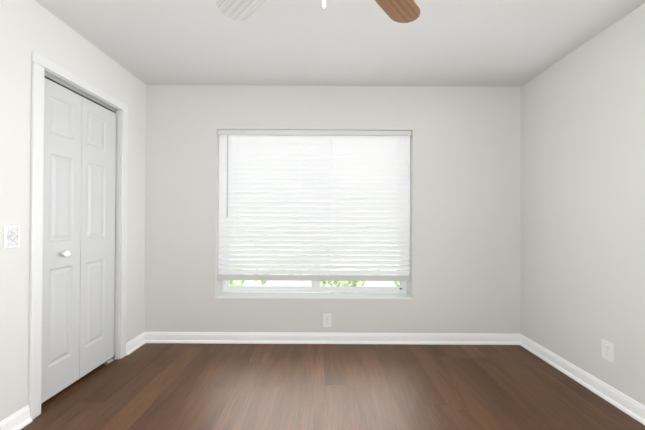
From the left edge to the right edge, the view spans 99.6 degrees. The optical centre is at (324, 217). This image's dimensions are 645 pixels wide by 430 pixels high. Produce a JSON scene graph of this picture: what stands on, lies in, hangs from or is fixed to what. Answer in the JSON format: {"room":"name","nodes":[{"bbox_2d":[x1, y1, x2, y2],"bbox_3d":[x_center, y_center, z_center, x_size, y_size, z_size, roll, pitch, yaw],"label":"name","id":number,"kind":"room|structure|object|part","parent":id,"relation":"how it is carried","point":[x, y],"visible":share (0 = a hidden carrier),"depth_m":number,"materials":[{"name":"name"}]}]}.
{"room":"empty bedroom","nodes":[
{"label":"empty bedroom","id":0,"kind":"room"},
{"bbox_2d":[0,0,145,421],"bbox_3d":[-1.758,-0.056,0.875,0.115,2.440,3.424,0,0,0],"label":"wall","id":1,"kind":"structure","parent":0,"point":[27,27],"depth_m":1.55,"materials":[{"name":"white paint"}]},
{"bbox_2d":[4,225,19,248],"bbox_3d":[-1.692,0.102,1.481,0.018,0.122,0.074,0,0,0],"label":"light switch","id":2,"kind":"object","parent":1,"relation":"attached to","point":[11,236],"visible":1,"depth_m":1.48,"materials":[{"name":"white plastic"}]},
{"bbox_2d":[0,405,32,429],"bbox_3d":[-1.691,1.115,0.377,0.029,0.095,2.379,0,0,0],"label":"baseboard","id":3,"kind":"structure","parent":1,"relation":"attached to","point":[20,419],"depth_m":1.50,"materials":[{"name":"white wood"}]},
{"bbox_2d":[28,51,127,419],"bbox_3d":[-1.750,0.103,1.949,0.133,2.134,0.755,0,0,0],"label":"trim","id":4,"kind":"structure","parent":1,"relation":"attached to","point":[41,65],"depth_m":1.62,"materials":[{"name":"white wood"}]},
{"bbox_2d":[41,72,116,403],"bbox_3d":[-1.725,0.135,1.949,0.081,2.070,0.625,0,0,0],"label":"closet door","id":5,"kind":"structure","parent":1,"relation":"in","point":[78,287],"depth_m":1.90,"materials":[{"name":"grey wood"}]},
{"bbox_2d":[144,85,520,332],"bbox_3d":[0.081,-0.037,2.687,3.863,2.440,0.200,0,0,0],"label":"wall","id":6,"kind":"structure","parent":0,"point":[465,207],"depth_m":2.59,"materials":[{"name":"white paint"}]},
{"bbox_2d":[215,292,411,298],"bbox_3d":[-0.101,0.760,2.663,1.866,0.018,0.168,0,0,0],"label":"window sill","id":7,"kind":"structure","parent":6,"relation":"attached to","point":[261,295],"depth_m":2.63,"materials":[{"name":"white wood"}]},
{"bbox_2d":[222,211,406,292],"bbox_3d":[-0.097,-0.044,2.769,1.866,1.592,0.036,0,0,0],"label":"window","id":8,"kind":"structure","parent":6,"relation":"in","point":[315,286],"depth_m":2.76,"materials":[{"name":"glass"}]},
{"bbox_2d":[218,130,411,280],"bbox_3d":[-0.098,-0.116,2.633,1.856,1.448,0.073,0,0,0],"label":"window blinds","id":9,"kind":"object","parent":8,"relation":"attached to","point":[348,175],"visible":0.98,"depth_m":2.64,"materials":[{"name":"white"}]},
{"bbox_2d":[323,314,330,326],"bbox_3d":[0.025,0.970,2.578,0.079,0.124,0.008,0,0,0],"label":"electrical outlet","id":10,"kind":"object","parent":6,"relation":"attached to","point":[326,320],"visible":1,"depth_m":2.58,"materials":[{"name":"white plastic"}]},
{"bbox_2d":[140,332,519,346],"bbox_3d":[0.075,1.134,2.566,3.563,0.095,0.029,0,0,0],"label":"baseboard","id":11,"kind":"structure","parent":6,"relation":"attached to","point":[146,337],"depth_m":2.57,"materials":[{"name":"white wood"}]},
{"bbox_2d":[21,343,644,429],"bbox_3d":[-0.300,1.231,0.893,4.713,0.120,3.874,0,0,0],"label":"floor","id":12,"kind":"structure","parent":0,"point":[175,386],"depth_m":1.84,"materials":[{"name":"brown wood"}]},
{"bbox_2d":[35,0,644,86],"bbox_3d":[-0.288,-1.329,0.907,4.713,0.120,3.874,0,0,0],"label":"ceiling","id":13,"kind":"structure","parent":0,"point":[505,43],"depth_m":1.92,"materials":[{"name":"white paint"}]},
{"bbox_2d":[216,0,419,22],"bbox_3d":[-0.007,-0.947,0.885,0.994,0.640,0.994,0,0,0],"label":"ceiling fan","id":14,"kind":"object","parent":13,"relation":"hanging from","point":[403,11],"visible":1,"depth_m":1.28,"materials":[{"name":"brown wood"}]},
{"bbox_3d":[-0.272,-0.989,1.130,0.580,0.012,0.150,0,-11,43],"label":"blade","id":15,"kind":"part","parent":14,"relation":"part of","materials":[{"name":"white wood"}]},
{"bbox_3d":[0.237,-0.986,1.150,0.150,0.012,0.580,15,10,42],"label":"blade","id":16,"kind":"part","parent":14,"relation":"part of","materials":[{"name":"brown wood"}]},
{"bbox_2d":[520,3,644,405],"bbox_3d":[1.938,-0.039,0.801,0.150,2.440,3.574,0,0,0],"label":"wall","id":17,"kind":"structure","parent":0,"point":[582,277],"depth_m":1.91,"materials":[{"name":"white paint"}]},
{"bbox_2d":[520,334,644,424],"bbox_3d":[1.843,1.134,0.867,0.029,0.095,3.360,0,0,0],"label":"baseboard","id":18,"kind":"structure","parent":17,"relation":"attached to","point":[623,402],"depth_m":1.89,"materials":[{"name":"white wood"}]},
{"bbox_2d":[602,339,613,362],"bbox_3d":[1.855,0.870,1.784,0.008,0.124,0.079,0,0,0],"label":"electrical outlet","id":19,"kind":"object","parent":17,"relation":"attached to","point":[607,350],"visible":1,"depth_m":1.78,"materials":[{"name":"white plastic"}]},
{"label":"outside","id":20,"kind":"structure","parent":0,"visible":0},
{"bbox_2d":[229,206,399,292],"bbox_3d":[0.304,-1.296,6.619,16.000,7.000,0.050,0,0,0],"label":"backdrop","id":21,"kind":"structure","parent":20,"point":[331,283],"depth_m":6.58,"materials":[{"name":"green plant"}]}
]}

